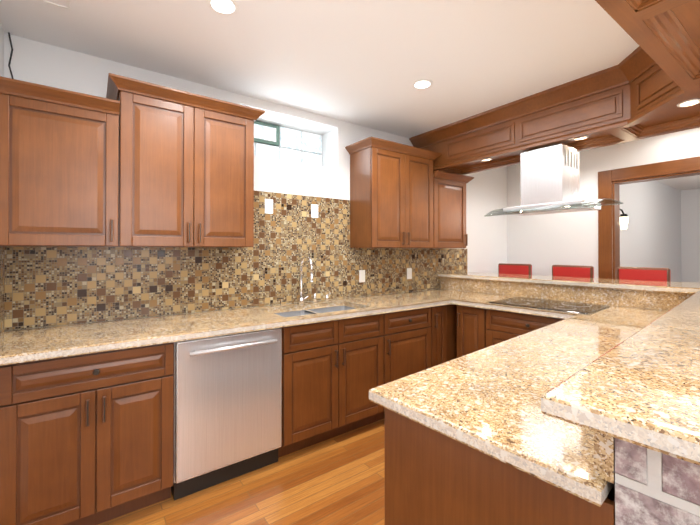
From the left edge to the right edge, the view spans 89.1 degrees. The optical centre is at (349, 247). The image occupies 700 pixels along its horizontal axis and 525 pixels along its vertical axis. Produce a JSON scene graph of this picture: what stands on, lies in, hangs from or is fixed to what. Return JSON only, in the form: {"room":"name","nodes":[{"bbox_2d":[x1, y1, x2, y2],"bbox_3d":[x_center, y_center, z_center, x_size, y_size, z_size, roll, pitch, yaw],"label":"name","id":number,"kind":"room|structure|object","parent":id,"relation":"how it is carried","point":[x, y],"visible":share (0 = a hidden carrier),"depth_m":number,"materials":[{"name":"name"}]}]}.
{"room":"kitchen","nodes":[
{"label":"kitchen","id":0,"kind":"room"},
{"bbox_2d":[0,23,7,246],"bbox_3d":[-0.603,0.082,0.041,0.150,2.540,4.560,0,0,-36],"label":"wall","id":1,"kind":"structure","parent":0,"point":[3,36],"depth_m":1.93,"materials":[{"name":"white paint"}]},
{"bbox_2d":[98,418,384,524],"bbox_3d":[3.042,1.420,2.671,9.150,0.100,4.900,0,0,-36],"label":"floor","id":2,"kind":"structure","parent":0,"point":[338,480],"depth_m":1.97,"materials":[{"name":"brown wood"}]},
{"bbox_2d":[0,342,173,524],"bbox_3d":[-1.406,0.928,1.903,0.744,0.872,0.612,0,0,-36],"label":"base cabinet","id":3,"kind":"object","parent":2,"relation":"on","point":[86,439],"depth_m":1.66,"materials":[{"name":"brown wood"}]},
{"bbox_2d":[0,255,487,365],"bbox_3d":[-0.157,0.338,2.769,3.777,0.556,0.666,0,0,-36],"label":"countertop","id":4,"kind":"structure","parent":3,"relation":"on","point":[44,343],"depth_m":2.11,"materials":[{"name":"stone"}]},
{"bbox_2d":[298,255,330,303],"bbox_3d":[-0.256,0.259,2.920,0.288,0.396,0.208,0,0,-36],"label":"faucet","id":5,"kind":"object","parent":4,"relation":"on","point":[300,299],"depth_m":2.90,"materials":[{"name":"silver metal"}]},
{"bbox_2d":[274,306,355,327],"bbox_3d":[-0.241,0.556,2.694,0.764,0.119,0.424,0,0,-36],"label":"sink basin","id":6,"kind":"object","parent":4,"relation":"in","point":[308,310],"depth_m":2.84,"materials":[{"name":"silver metal"}]},
{"bbox_2d":[171,328,281,500],"bbox_3d":[-0.836,0.933,2.284,0.614,0.869,0.662,0,0,-36],"label":"dishwasher","id":7,"kind":"object","parent":2,"relation":"on","point":[227,407],"visible":0.9,"depth_m":2.04,"materials":[{"name":"silver metal"}]},
{"bbox_2d":[278,319,391,457],"bbox_3d":[-0.232,0.998,2.756,0.907,0.744,0.612,0,0,-36],"label":"base cabinet","id":8,"kind":"object","parent":2,"relation":"on","point":[330,369],"depth_m":2.46,"materials":[{"name":"brown wood"}]},
{"bbox_2d":[344,306,439,380],"bbox_3d":[0.302,0.936,3.145,0.665,0.872,0.612,0,0,-36],"label":"base cabinet","id":9,"kind":"object","parent":2,"relation":"on","point":[415,332],"depth_m":2.92,"materials":[{"name":"brown wood"}]},
{"bbox_2d":[440,305,446,363],"bbox_3d":[0.581,0.938,3.348,0.263,0.872,0.612,0,0,-36],"label":"base cabinet","id":10,"kind":"object","parent":2,"relation":"on","point":[443,308],"depth_m":3.15,"materials":[{"name":"brown wood"}]},
{"bbox_2d":[447,304,450,360],"bbox_3d":[0.954,0.940,3.631,0.668,0.872,0.588,0,0,-36],"label":"base cabinet","id":11,"kind":"object","parent":2,"relation":"on","point":[449,305],"depth_m":3.23,"materials":[{"name":"brown wood"}]},
{"bbox_2d":[451,304,490,359],"bbox_3d":[1.288,0.937,3.243,0.630,0.872,0.384,0,0,-36],"label":"base cabinet","id":12,"kind":"object","parent":2,"relation":"on","point":[470,329],"depth_m":3.08,"materials":[{"name":"brown wood"}]},
{"bbox_2d":[385,408,614,524],"bbox_3d":[1.063,0.926,1.595,2.078,0.873,0.654,0,-1,-41],"label":"base cabinet","id":13,"kind":"object","parent":2,"relation":"on","point":[433,477],"visible":0.15,"depth_m":0.91,"materials":[{"name":"brown wood"}]},
{"bbox_2d":[498,263,531,274],"bbox_3d":[1.905,0.788,4.279,0.420,1.185,0.420,0,0,-41],"label":"bar stool","id":14,"kind":"object","parent":2,"relation":"on","point":[509,268],"visible":0.04,"depth_m":4.35,"materials":[{"name":"red leather"}]},
{"bbox_2d":[491,309,564,345],"bbox_3d":[1.579,0.935,2.907,0.670,0.872,0.757,0,0,-36],"label":"base cabinet","id":15,"kind":"object","parent":2,"relation":"on","point":[505,325],"depth_m":2.79,"materials":[{"name":"brown wood"}]},
{"bbox_2d":[369,304,668,506],"bbox_3d":[1.336,0.467,1.776,2.830,0.047,0.786,0,0,-36],"label":"countertop","id":16,"kind":"structure","parent":15,"relation":"on","point":[487,400],"depth_m":1.08,"materials":[{"name":"stone"}]},
{"bbox_2d":[456,293,599,315],"bbox_3d":[1.517,0.474,2.998,0.798,0.048,0.930,0,0,-36],"label":"countertop","id":17,"kind":"structure","parent":15,"relation":"on","point":[526,305],"depth_m":2.87,"materials":[{"name":"stone"}]},
{"bbox_2d":[489,297,609,313],"bbox_3d":[1.581,0.453,2.856,0.566,0.007,0.759,0,0,-36],"label":"cooktop","id":18,"kind":"object","parent":17,"relation":"in","point":[544,306],"depth_m":2.76,"materials":[{"name":"black glass"}]},
{"bbox_2d":[552,265,593,277],"bbox_3d":[2.316,0.785,3.801,0.420,1.185,0.420,0,0,-41],"label":"bar stool","id":19,"kind":"object","parent":2,"relation":"on","point":[573,271],"visible":0.17,"depth_m":3.88,"materials":[{"name":"red leather"}]},
{"bbox_2d":[617,267,670,281],"bbox_3d":[2.713,0.782,3.338,0.420,1.185,0.420,0,0,-41],"label":"bar stool","id":20,"kind":"object","parent":2,"relation":"on","point":[644,274],"visible":0.19,"depth_m":3.42,"materials":[{"name":"red leather"}]},
{"bbox_2d":[615,438,699,524],"bbox_3d":[1.170,0.844,2.472,3.220,1.049,2.703,0,0,-36],"label":"brick wall","id":21,"kind":"structure","parent":2,"relation":"on","point":[652,487],"depth_m":0.62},
{"bbox_2d":[441,277,694,483],"bbox_3d":[0.902,0.387,2.457,2.770,0.134,2.416,0,0,-36],"label":"backsplash","id":22,"kind":"structure","parent":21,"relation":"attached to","point":[604,456],"depth_m":2.85,"materials":[{"name":"beige stone"}]},
{"bbox_2d":[438,272,699,464],"bbox_3d":[1.271,0.298,2.444,3.598,0.040,2.872,0,0,-36],"label":"bar","id":23,"kind":"object","parent":21,"relation":"on","point":[641,387],"visible":0.98,"depth_m":0.70,"materials":[{"name":"beige stone"}]},
{"bbox_2d":[8,34,507,330],"bbox_3d":[0.030,0.105,3.549,5.300,2.540,0.350,0,0,-36],"label":"wall","id":24,"kind":"structure","parent":0,"point":[32,61],"depth_m":3.03,"materials":[{"name":"white paint"}]},
{"bbox_2d":[0,76,119,246],"bbox_3d":[-1.570,-0.404,1.940,0.508,0.793,0.374,0,0,-36],"label":"upper cabinet","id":25,"kind":"object","parent":24,"relation":"attached to","point":[59,167],"visible":1,"depth_m":1.82,"materials":[{"name":"brown wood"}]},
{"bbox_2d":[106,73,264,247],"bbox_3d":[-1.048,-0.471,2.320,0.887,0.933,0.374,0,0,-36],"label":"upper cabinet","id":26,"kind":"object","parent":24,"relation":"attached to","point":[186,169],"visible":0.98,"depth_m":2.17,"materials":[{"name":"brown wood"}]},
{"bbox_2d":[0,191,466,334],"bbox_3d":[-0.055,0.007,2.901,4.100,0.901,0.600,0,0,-36],"label":"tile backsplash","id":27,"kind":"structure","parent":24,"relation":"attached to","point":[47,286],"depth_m":2.61,"materials":[{"name":"tile"}]},
{"bbox_2d":[265,199,272,213],"bbox_3d":[-0.643,-0.330,2.828,0.070,0.116,0.008,0,0,-36],"label":"electrical outlet plate","id":28,"kind":"object","parent":27,"relation":"attached to","point":[269,207],"depth_m":2.83,"materials":[{"name":"white plastic"}]},
{"bbox_2d":[311,204,317,217],"bbox_3d":[-0.304,-0.317,3.075,0.070,0.116,0.008,0,0,-36],"label":"electrical outlet plate","id":29,"kind":"object","parent":27,"relation":"attached to","point":[314,207],"depth_m":3.07,"materials":[{"name":"white plastic"}]},
{"bbox_2d":[359,270,364,281],"bbox_3d":[0.117,0.270,3.377,0.070,0.116,0.008,0,0,-36],"label":"electrical outlet plate","id":30,"kind":"object","parent":27,"relation":"attached to","point":[361,272],"depth_m":3.37,"materials":[{"name":"white plastic"}]},
{"bbox_2d":[407,268,411,278],"bbox_3d":[0.626,0.272,3.747,0.070,0.116,0.008,0,0,-36],"label":"electrical outlet plate","id":31,"kind":"object","parent":27,"relation":"attached to","point":[409,270],"depth_m":3.75,"materials":[{"name":"white plastic"}]},
{"bbox_2d":[254,121,321,165],"bbox_3d":[-0.637,-0.907,3.197,0.898,0.378,0.056,0,0,-36],"label":"window","id":32,"kind":"structure","parent":24,"relation":"in","point":[273,141],"depth_m":3.23,"materials":[{"name":"grey"}]},
{"bbox_2d":[345,137,441,247],"bbox_3d":[0.431,-0.464,3.395,0.903,0.933,0.374,0,0,-36],"label":"upper cabinet","id":33,"kind":"object","parent":24,"relation":"attached to","point":[391,194],"visible":1,"depth_m":3.23,"materials":[{"name":"brown wood"}]},
{"bbox_2d":[433,170,473,247],"bbox_3d":[0.988,-0.376,3.799,0.579,0.763,0.374,0,0,-36],"label":"upper cabinet","id":34,"kind":"object","parent":24,"relation":"attached to","point":[449,209],"visible":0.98,"depth_m":3.66,"materials":[{"name":"brown wood"}]},
{"bbox_2d":[0,0,638,137],"bbox_3d":[1.485,-1.226,1.556,5.300,0.104,4.900,0,0,-36],"label":"ceiling","id":35,"kind":"structure","parent":0,"point":[366,63],"depth_m":2.08,"materials":[{"name":"white paint"}]},
{"bbox_2d":[8,32,13,78],"bbox_3d":[-1.851,-1.005,1.942,0.028,0.340,0.017,0,0,-36],"label":"cord","id":36,"kind":"object","parent":35,"relation":"hanging from","point":[10,58],"visible":0.62,"depth_m":1.94,"materials":[{"name":"black plastic"}]},
{"bbox_2d":[206,0,238,15],"bbox_3d":[-0.615,-1.174,1.723,0.149,0.005,0.149,0,-1,-42],"label":"recessed light","id":37,"kind":"object","parent":35,"relation":"in","point":[226,7],"depth_m":1.73,"materials":[{"name":"white"}]},
{"bbox_2d":[412,79,432,89],"bbox_3d":[0.518,-1.168,2.546,0.149,0.005,0.149,0,-1,-42],"label":"recessed light","id":38,"kind":"object","parent":35,"relation":"in","point":[420,84],"depth_m":2.54,"materials":[{"name":"white"}]},
{"bbox_2d":[409,0,699,174],"bbox_3d":[0.911,-0.984,2.038,2.740,0.379,3.138,0,0,-36],"label":"soffit beam","id":39,"kind":"structure","parent":35,"relation":"attached to","point":[647,86],"depth_m":2.41,"materials":[{"name":"brown wood"}]},
{"bbox_2d":[484,144,621,216],"bbox_3d":[1.607,-0.520,2.864,0.540,0.508,0.820,0,0,-36],"label":"range hood","id":40,"kind":"object","parent":39,"relation":"hanging from","point":[550,179],"visible":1,"depth_m":2.75,"materials":[{"name":"silver metal"}]},
{"bbox_2d":[677,99,699,106],"bbox_3d":[1.975,-0.842,2.070,0.109,0.005,0.109,0,-1,-42],"label":"recessed light","id":41,"kind":"object","parent":39,"relation":"in","point":[691,102],"depth_m":2.07,"materials":[{"name":"white"}]},
{"bbox_2d":[508,127,699,282],"bbox_3d":[3.566,0.102,3.073,0.160,2.540,4.560,0,0,-36],"label":"wall","id":42,"kind":"structure","parent":0,"point":[662,230],"depth_m":4.70,"materials":[{"name":"white paint"}]},
{"bbox_2d":[620,209,627,228],"bbox_3d":[3.218,-0.397,4.269,0.090,0.354,0.198,0,0,-36],"label":"lamp","id":43,"kind":"object","parent":42,"relation":"attached to","point":[623,220],"visible":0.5,"depth_m":4.20,"materials":[{"name":"white glass"}]},
{"bbox_2d":[598,156,699,278],"bbox_3d":[3.374,0.259,3.309,0.170,2.230,1.790,0,0,-36],"label":"door frame","id":44,"kind":"structure","parent":42,"relation":"attached to","point":[608,214],"depth_m":3.89,"materials":[{"name":"brown wood"}]}
]}

